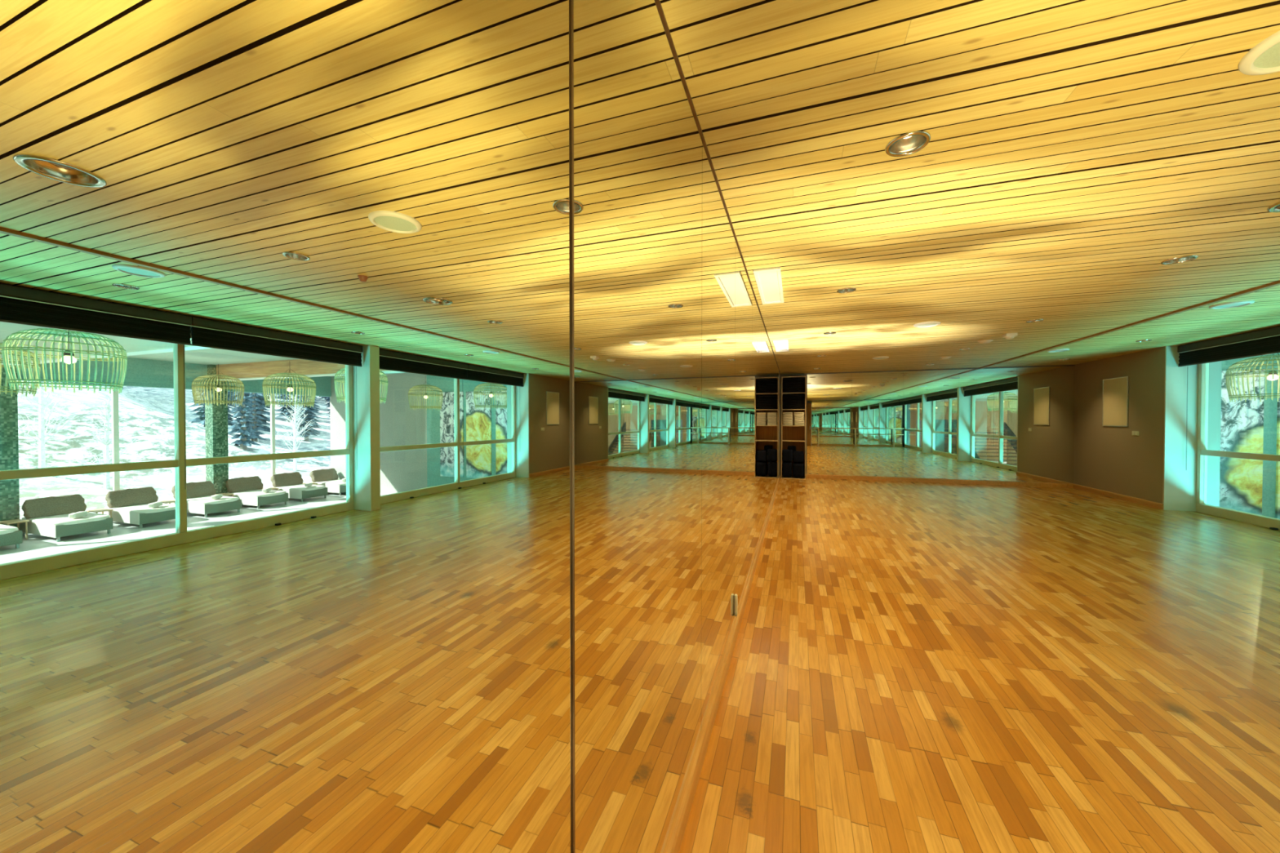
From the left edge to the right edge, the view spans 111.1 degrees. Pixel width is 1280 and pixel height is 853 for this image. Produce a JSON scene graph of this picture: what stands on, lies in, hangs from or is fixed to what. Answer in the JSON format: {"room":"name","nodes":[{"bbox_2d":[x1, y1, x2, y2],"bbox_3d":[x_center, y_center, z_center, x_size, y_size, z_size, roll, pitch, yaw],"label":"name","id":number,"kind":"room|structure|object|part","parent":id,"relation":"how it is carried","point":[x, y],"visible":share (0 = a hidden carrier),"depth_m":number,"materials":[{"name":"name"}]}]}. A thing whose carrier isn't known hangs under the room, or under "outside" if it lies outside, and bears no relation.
{"room":"exercise studio","nodes":[
{"label":"exercise studio","id":0,"kind":"room"},
{"bbox_2d":[779,364,1075,484],"bbox_3d":[7.147,-0.017,11.156,7.200,2.840,0.590,0,1,20],"label":"wall","id":1,"kind":"structure","parent":0,"point":[806,374],"depth_m":11.66,"materials":[{"name":"grey paint"}]},
{"bbox_2d":[806,373,851,475],"bbox_3d":[4.997,-0.059,11.614,1.078,2.668,0.008,0,1,19],"label":"wall mirror","id":2,"kind":"object","parent":1,"relation":"attached to","point":[828,438],"visible":1,"depth_m":11.60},
{"bbox_2d":[850,371,903,477],"bbox_3d":[6.065,-0.054,11.246,1.178,2.668,0.008,0,1,19],"label":"wall mirror","id":3,"kind":"object","parent":1,"relation":"attached to","point":[877,397],"visible":1,"depth_m":11.24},
{"bbox_2d":[902,369,958,479],"bbox_3d":[7.181,-0.050,10.862,1.178,2.668,0.008,0,1,19],"label":"wall mirror","id":4,"kind":"object","parent":1,"relation":"attached to","point":[930,397],"visible":1,"depth_m":10.86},
{"bbox_2d":[805,474,1073,488],"bbox_3d":[7.153,1.336,10.876,5.690,0.100,0.024,0,1,19],"label":"baseboard","id":5,"kind":"structure","parent":1,"relation":"attached to","point":[813,476],"depth_m":10.75,"materials":[{"name":"brown wood"}]},
{"bbox_2d":[957,368,1017,481],"bbox_3d":[8.283,-0.045,10.482,1.148,2.668,0.008,0,1,19],"label":"wall mirror","id":6,"kind":"object","parent":1,"relation":"attached to","point":[987,397],"visible":1,"depth_m":10.47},
{"bbox_2d":[1015,365,1075,483],"bbox_3d":[9.335,-0.040,10.120,1.073,2.668,0.008,0,1,19],"label":"wall mirror","id":7,"kind":"object","parent":1,"relation":"attached to","point":[1045,395],"visible":1,"depth_m":10.11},
{"bbox_2d":[979,280,1279,368],"bbox_3d":[5.341,-1.300,2.567,0.058,0.029,16.846,0,1,20],"label":"trim","id":8,"kind":"structure","parent":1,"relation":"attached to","point":[1275,283],"depth_m":5.29,"materials":[{"name":"brown wood"}]},
{"bbox_2d":[659,0,1279,373],"bbox_3d":[4.265,-1.445,3.030,7.100,0.261,17.400,0,1,20],"label":"ceiling","id":9,"kind":"structure","parent":0,"point":[1076,148],"depth_m":2.23,"materials":[{"name":"brown wood"}]},
{"bbox_2d":[753,266,783,304],"bbox_3d":[1.246,-1.323,4.195,0.220,0.018,1.110,0,1,20],"label":"ceiling light","id":10,"kind":"object","parent":9,"relation":"in","point":[769,281],"visible":1,"depth_m":4.08,"materials":[{"name":"white plastic"}]},
{"bbox_2d":[757,271,780,302],"bbox_3d":[1.246,-1.327,4.195,0.160,0.007,1.020,0,1,20],"label":"diffuser","id":11,"kind":"object","parent":10,"relation":"attached to","point":[768,282],"depth_m":4.11,"materials":[{"name":"white plastic"}]},
{"bbox_2d":[773,339,788,351],"bbox_3d":[2.406,-1.364,7.459,0.220,0.018,1.100,0,1,20],"label":"ceiling light","id":12,"kind":"object","parent":9,"relation":"in","point":[780,345],"visible":1,"depth_m":7.41,"materials":[{"name":"white plastic"}]},
{"bbox_2d":[775,341,786,351],"bbox_3d":[2.406,-1.368,7.459,0.160,0.007,1.010,0,1,20],"label":"diffuser","id":13,"kind":"object","parent":12,"relation":"attached to","point":[780,345],"depth_m":7.43,"materials":[{"name":"white plastic"}]},
{"bbox_2d":[823,331,836,334],"bbox_3d":[2.749,-1.390,6.350,0.170,0.087,0.170,0,1,20],"label":"recessed light","id":14,"kind":"object","parent":9,"relation":"in","point":[828,332],"visible":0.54,"depth_m":6.38,"materials":[{"name":"silver metal"}]},
{"bbox_2d":[836,287,856,293],"bbox_3d":[2.013,-1.364,4.277,0.170,0.087,0.170,0,1,20],"label":"recessed light","id":15,"kind":"object","parent":9,"relation":"in","point":[847,290],"visible":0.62,"depth_m":4.31,"materials":[{"name":"silver metal"}]},
{"bbox_2d":[871,356,888,359],"bbox_3d":[4.838,-1.378,8.823,0.300,0.024,0.300,0,1,20],"label":"ceiling speaker","id":16,"kind":"object","parent":9,"relation":"attached to","point":[875,357],"visible":1,"depth_m":8.81,"materials":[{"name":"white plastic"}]},
{"bbox_2d":[884,130,930,156],"bbox_3d":[1.231,-1.336,2.019,0.180,0.087,0.180,0,1,20],"label":"recessed light","id":17,"kind":"object","parent":9,"relation":"in","point":[908,143],"visible":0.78,"depth_m":2.06,"materials":[{"name":"silver metal"}]},
{"bbox_2d":[913,321,940,327],"bbox_3d":[3.776,-1.340,5.774,0.300,0.024,0.300,0,1,20],"label":"ceiling speaker","id":18,"kind":"object","parent":9,"relation":"attached to","point":[926,324],"visible":1,"depth_m":5.76,"materials":[{"name":"white plastic"}]},
{"bbox_2d":[916,323,936,326],"bbox_3d":[3.776,-1.339,5.774,0.240,0.002,0.240,0,1,20],"label":"grille","id":19,"kind":"object","parent":18,"relation":"attached to","point":[917,324],"depth_m":5.76,"materials":[{"name":"white metal"}]},
{"bbox_2d":[940,356,951,359],"bbox_3d":[6.099,-1.370,8.757,0.196,0.036,0.196,0,1,20],"label":"sensor","id":20,"kind":"object","parent":9,"relation":"attached to","point":[942,357],"visible":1,"depth_m":8.72,"materials":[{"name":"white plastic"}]},
{"bbox_2d":[977,339,992,343],"bbox_3d":[5.505,-1.348,6.995,0.196,0.036,0.196,0,1,20],"label":"sensor","id":21,"kind":"object","parent":9,"relation":"attached to","point":[985,341],"visible":1,"depth_m":6.95,"materials":[{"name":"white plastic"}]},
{"bbox_2d":[1002,333,1017,339],"bbox_3d":[5.420,-1.321,6.431,0.140,0.077,0.140,0,1,20],"label":"detector","id":22,"kind":"object","parent":9,"relation":"attached to","point":[1008,335],"visible":1,"depth_m":6.38,"materials":[{"name":"white plastic"}]},
{"bbox_2d":[1026,319,1044,322],"bbox_3d":[5.008,-1.381,5.568,0.170,0.087,0.170,0,1,20],"label":"recessed light","id":23,"kind":"object","parent":9,"relation":"in","point":[1033,320],"visible":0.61,"depth_m":5.58,"materials":[{"name":"silver metal"}]},
{"bbox_2d":[1047,348,1069,352],"bbox_3d":[7.521,-1.366,7.891,0.300,0.024,0.300,0,1,20],"label":"ceiling speaker","id":24,"kind":"object","parent":9,"relation":"attached to","point":[1059,349],"visible":0.99,"depth_m":7.87,"materials":[{"name":"white plastic"}]},
{"bbox_2d":[1135,339,1151,342],"bbox_3d":[7.971,-1.398,6.945,0.170,0.087,0.170,0,1,20],"label":"recessed light","id":25,"kind":"object","parent":9,"relation":"in","point":[1141,340],"visible":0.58,"depth_m":6.95,"materials":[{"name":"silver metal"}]},
{"bbox_2d":[1160,254,1198,264],"bbox_3d":[4.261,-1.354,3.467,0.190,0.087,0.190,0,1,20],"label":"recessed light","id":26,"kind":"object","parent":9,"relation":"in","point":[1179,260],"visible":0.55,"depth_m":3.49,"materials":[{"name":"silver metal"}]},
{"bbox_2d":[1208,300,1254,309],"bbox_3d":[6.463,-1.327,4.797,0.300,0.024,0.300,0,1,20],"label":"ceiling speaker","id":27,"kind":"object","parent":9,"relation":"attached to","point":[1236,304],"visible":1,"depth_m":4.78,"materials":[{"name":"white plastic"}]},
{"bbox_2d":[1214,302,1248,307],"bbox_3d":[6.463,-1.327,4.797,0.240,0.002,0.240,0,1,20],"label":"grille","id":28,"kind":"object","parent":27,"relation":"attached to","point":[1224,304],"depth_m":4.79,"materials":[{"name":"white metal"}]},
{"bbox_2d":[1238,30,1279,75],"bbox_3d":[2.241,-1.285,1.458,0.300,0.024,0.300,0,1,20],"label":"ceiling speaker","id":29,"kind":"object","parent":9,"relation":"attached to","point":[1264,58],"visible":1,"depth_m":1.53,"materials":[{"name":"white plastic"}]},
{"bbox_2d":[1253,41,1279,67],"bbox_3d":[2.241,-1.285,1.458,0.240,0.002,0.240,0,1,20],"label":"grille","id":30,"kind":"object","parent":29,"relation":"attached to","point":[1269,56],"depth_m":1.53,"materials":[{"name":"white metal"}]},
{"bbox_2d":[1266,201,1279,212],"bbox_3d":[3.863,-1.342,2.526,0.290,0.087,0.290,0,1,20],"label":"recessed light","id":31,"kind":"object","parent":9,"relation":"in","point":[1275,207],"visible":0.97,"depth_m":2.63,"materials":[{"name":"silver metal"}]},
{"bbox_2d":[679,476,1279,852],"bbox_3d":[4.227,1.544,3.080,7.020,0.120,17.400,0,1,20],"label":"floor","id":32,"kind":"structure","parent":0,"point":[915,667],"depth_m":2.55,"materials":[{"name":"brown wood"}]},
{"bbox_2d":[781,376,806,479],"bbox_3d":[4.086,0.031,11.680,0.610,2.690,0.425,0,1,20],"label":"storage shelf","id":33,"kind":"object","parent":32,"relation":"on","point":[791,435],"visible":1,"depth_m":11.81,"materials":[{"name":"brown wood"}]},
{"bbox_3d":[3.808,0.030,11.779,0.020,2.690,0.425,0,1,20],"label":"panel","id":34,"kind":"part","parent":33,"relation":"part of","materials":[{"name":"brown wood"}]},
{"bbox_2d":[782,462,791,476],"bbox_3d":[3.920,1.141,11.705,0.245,0.410,0.322,0,1,20],"label":"sack","id":35,"kind":"object","parent":33,"relation":"on","point":[786,466],"visible":0.95,"depth_m":11.57,"materials":[{"name":"fabric"}]},
{"bbox_2d":[782,448,792,462],"bbox_3d":[3.923,0.776,11.680,0.264,0.357,0.284,0,1,20],"label":"sack","id":36,"kind":"object","parent":35,"relation":"on","point":[787,455],"visible":0.97,"depth_m":11.56,"materials":[{"name":"fabric"}]},
{"bbox_2d":[782,391,804,392],"bbox_3d":[4.083,-0.911,11.661,0.553,0.044,0.388,0,1,20],"label":"mat","id":37,"kind":"object","parent":33,"relation":"on","point":[784,391],"visible":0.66,"depth_m":11.48,"materials":[{"name":"black plastic"}]},
{"bbox_2d":[782,407,804,408],"bbox_3d":[4.083,-0.481,11.667,0.553,0.044,0.388,0,1,20],"label":"mat","id":38,"kind":"object","parent":33,"relation":"on","point":[784,407],"visible":0.8,"depth_m":11.48,"materials":[{"name":"black plastic"}]},
{"bbox_3d":[4.083,-0.523,11.666,0.553,0.044,0.385,0,1,20],"label":"mat","id":39,"kind":"object","parent":38,"relation":"on","visible":0},
{"bbox_2d":[782,404,804,405],"bbox_3d":[4.083,-0.565,11.664,0.552,0.044,0.386,0,1,20],"label":"mat","id":40,"kind":"object","parent":39,"relation":"on","point":[784,404],"visible":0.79,"depth_m":11.48,"materials":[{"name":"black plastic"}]},
{"bbox_2d":[792,462,804,477],"bbox_3d":[4.194,1.151,11.610,0.282,0.392,0.322,0,1,20],"label":"sack","id":41,"kind":"object","parent":33,"relation":"on","point":[797,468],"visible":0.99,"depth_m":11.47,"materials":[{"name":"fabric"}]},
{"bbox_2d":[793,450,804,462],"bbox_3d":[4.194,0.802,11.607,0.273,0.308,0.306,0,1,20],"label":"sack","id":42,"kind":"object","parent":41,"relation":"on","point":[798,456],"visible":1,"depth_m":11.47,"materials":[{"name":"fabric"}]},
{"bbox_2d":[787,445,795,453],"bbox_3d":[4.044,0.606,11.690,0.219,0.192,0.210,0,1,20],"label":"sack","id":43,"kind":"object","parent":42,"relation":"on","point":[793,448],"visible":0.73,"depth_m":11.59,"materials":[{"name":"fabric"}]},
{"bbox_3d":[4.364,0.033,11.581,0.020,2.690,0.425,0,1,20],"label":"panel","id":44,"kind":"part","parent":33,"relation":"part of","materials":[{"name":"brown wood"}]},
{"bbox_2d":[1073,346,1222,506],"bbox_3d":[9.836,0.006,8.868,0.700,2.812,3.100,0,1,20],"label":"wall","id":45,"kind":"structure","parent":0,"point":[1110,459],"depth_m":8.22,"materials":[{"name":"beige paint"}]},
{"bbox_2d":[1102,376,1128,426],"bbox_3d":[9.386,-0.481,8.667,0.018,0.954,0.714,0,1,20],"label":"board","id":46,"kind":"object","parent":45,"relation":"attached to","point":[1115,390],"visible":1,"depth_m":8.63,"materials":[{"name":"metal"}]},
{"bbox_2d":[1073,484,1163,509],"bbox_3d":[9.408,1.363,8.748,0.024,0.100,2.574,0,1,20],"label":"baseboard","id":47,"kind":"structure","parent":45,"relation":"attached to","point":[1144,502],"depth_m":8.48,"materials":[{"name":"brown wood"}]},
{"bbox_2d":[1131,431,1138,435],"bbox_3d":[9.204,0.128,8.155,0.014,0.085,0.170,0,1,20],"label":"light switch","id":48,"kind":"object","parent":45,"relation":"attached to","point":[1134,433],"visible":1,"depth_m":8.15,"materials":[{"name":"white plastic"}]},
{"bbox_2d":[1162,345,1198,511],"bbox_3d":[9.195,0.029,7.438,0.451,2.800,0.025,0,1,20],"label":"pillar","id":49,"kind":"structure","parent":45,"relation":"attached to","point":[1180,475],"depth_m":7.44,"materials":[{"name":"white paint"}]},
{"bbox_2d":[1221,352,1279,518],"bbox_3d":[12.652,0.341,8.508,4.850,4.450,0.300,0,1,20],"label":"wall","id":50,"kind":"structure","parent":0,"point":[1270,406],"depth_m":8.51,"materials":[{"name":"teal paint"}]},
{"bbox_2d":[1219,369,1264,515],"bbox_3d":[11.728,0.354,8.656,0.770,2.920,0.040,0,1,20],"label":"print","id":51,"kind":"object","parent":50,"relation":"attached to","point":[1242,423],"visible":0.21,"depth_m":8.61},
{"bbox_2d":[1275,461,1279,519],"bbox_3d":[12.290,1.226,8.468,0.059,1.101,0.040,0,1,20],"label":"print","id":52,"kind":"object","parent":50,"relation":"attached to","point":[1277,494],"depth_m":8.45},
{"bbox_2d":[1276,398,1279,454],"bbox_3d":[12.282,0.000,8.455,0.044,1.068,0.040,0,1,20],"label":"print","id":53,"kind":"object","parent":50,"relation":"attached to","point":[1278,402],"depth_m":8.44},
{"bbox_2d":[1225,353,1279,402],"bbox_3d":[11.271,-1.005,7.815,1.024,1.101,1.024,0,1,20],"label":"rattan pendant","id":54,"kind":"object","parent":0,"point":[1272,375],"visible":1,"depth_m":7.91,"materials":[{"name":"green wicker"}]},
{"bbox_3d":[11.271,-0.870,7.817,0.130,0.110,0.130,0,1,20],"label":"bulb","id":55,"kind":"part","parent":54,"relation":"part of","materials":[{"name":"white glass"}]},
{"bbox_3d":[7.000,-1.204,0.516,0.180,0.200,14.490,0,1,20],"label":"wall","id":56,"kind":"structure","parent":0,"visible":0},
{"bbox_2d":[1195,363,1279,530],"bbox_3d":[8.650,0.127,5.257,0.095,2.660,4.458,0,1,20],"label":"window","id":57,"kind":"structure","parent":56,"relation":"in","point":[1202,452],"depth_m":7.27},
{"bbox_2d":[1177,326,1279,461],"bbox_3d":[8.838,-0.298,6.408,0.216,2.102,2.138,0,1,20],"label":"roller blind","id":58,"kind":"object","parent":57,"relation":"attached to","point":[1264,341],"visible":1,"depth_m":6.52,"materials":[{"name":"black fabric"}]},
{"bbox_3d":[9.203,-0.135,7.383,0.004,1.750,0.004,0,1,-25],"label":"cord","id":59,"kind":"part","parent":58,"relation":"part of","materials":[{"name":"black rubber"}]},
{"bbox_3d":[8.740,-1.228,6.431,0.008,0.008,2.138,0,1,20],"label":"rail","id":60,"kind":"part","parent":58,"relation":"part of","materials":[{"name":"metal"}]},
{"bbox_3d":[0.962,0.060,4.223,0.188,2.820,17.400,0,1,20],"label":"wall","id":61,"kind":"structure","parent":0,"visible":0},
{"bbox_2d":[0,0,571,852],"bbox_3d":[-0.340,0.071,0.255,0.008,2.694,1.227,0,1,20],"label":"wall mirror","id":62,"kind":"object","parent":61,"relation":"attached to","point":[285,285],"visible":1,"depth_m":0.36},
{"bbox_2d":[569,0,575,852],"bbox_3d":[-0.131,0.065,0.837,0.010,2.696,0.007,0,1,20],"label":"metal strip","id":63,"kind":"object","parent":61,"relation":"attached to","point":[571,2],"visible":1,"depth_m":0.83,"materials":[{"name":"metal"}]},
{"bbox_2d":[573,0,702,852],"bbox_3d":[0.072,0.056,1.415,0.008,2.694,1.213,0,1,20],"label":"wall mirror","id":64,"kind":"object","parent":61,"relation":"attached to","point":[637,138],"visible":1,"depth_m":1.17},
{"bbox_2d":[701,138,735,730],"bbox_3d":[0.466,0.042,2.523,0.008,2.694,1.131,0,1,20],"label":"wall mirror","id":65,"kind":"object","parent":61,"relation":"attached to","point":[718,239],"visible":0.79,"depth_m":2.35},
{"bbox_2d":[733,594,737,616],"bbox_3d":[0.670,1.250,3.068,0.022,0.150,0.032,0,1,20],"label":"mirror clip","id":66,"kind":"object","parent":65,"relation":"attached to","point":[735,597],"visible":1,"depth_m":3.05,"materials":[{"name":"silver metal"}]},
{"bbox_2d":[656,0,781,374],"bbox_3d":[1.030,-1.326,4.075,0.011,0.012,16.800,0,1,20],"label":"trim","id":67,"kind":"structure","parent":61,"relation":"attached to","point":[660,8],"depth_m":1.86,"materials":[{"name":"brown metal"}]},
{"bbox_2d":[664,475,780,852],"bbox_3d":[0.944,1.425,3.848,0.024,0.100,16.250,0,1,20],"label":"baseboard","id":68,"kind":"structure","parent":61,"relation":"attached to","point":[676,837],"depth_m":2.08,"materials":[{"name":"brown wood"}]},
{"bbox_2d":[733,240,752,623],"bbox_3d":[0.870,0.028,3.660,0.008,2.694,1.276,0,1,20],"label":"wall mirror","id":69,"kind":"object","parent":61,"relation":"attached to","point":[743,288],"visible":0.86,"depth_m":3.52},
{"bbox_2d":[751,291,761,564],"bbox_3d":[1.279,0.014,4.810,0.008,2.694,1.156,0,1,20],"label":"wall mirror","id":70,"kind":"object","parent":61,"relation":"attached to","point":[757,317],"visible":0.79,"depth_m":4.71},
{"bbox_2d":[760,318,767,535],"bbox_3d":[1.676,-0.001,5.926,0.008,2.694,1.206,0,1,20],"label":"wall mirror","id":71,"kind":"object","parent":61,"relation":"attached to","point":[764,335],"visible":0.86,"depth_m":5.85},
{"bbox_2d":[766,335,771,516],"bbox_3d":[2.080,-0.015,7.062,0.008,2.694,1.196,0,1,20],"label":"wall mirror","id":72,"kind":"object","parent":61,"relation":"attached to","point":[769,347],"visible":0.86,"depth_m":7.00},
{"bbox_2d":[771,348,774,500],"bbox_3d":[2.482,-0.029,8.192,0.008,2.694,1.196,0,1,20],"label":"wall mirror","id":73,"kind":"object","parent":61,"relation":"attached to","point":[772,353],"visible":0.86,"depth_m":8.12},
{"bbox_2d":[774,358,777,489],"bbox_3d":[2.884,-0.043,9.323,0.008,2.694,1.196,0,1,20],"label":"wall mirror","id":74,"kind":"object","parent":61,"relation":"attached to","point":[775,363],"visible":0.86,"depth_m":9.32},
{"bbox_2d":[777,365,778,481],"bbox_3d":[3.277,-0.057,10.430,0.008,2.694,1.146,0,1,20],"label":"wall mirror","id":75,"kind":"object","parent":61,"relation":"attached to","point":[777,366],"visible":0.86,"depth_m":10.29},
{"bbox_2d":[778,369,780,476],"bbox_3d":[3.576,-0.017,11.265,0.016,2.796,0.617,0,1,20],"label":"strip","id":76,"kind":"object","parent":61,"relation":"attached to","point":[779,370],"visible":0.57,"depth_m":11.06,"materials":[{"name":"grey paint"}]}
]}

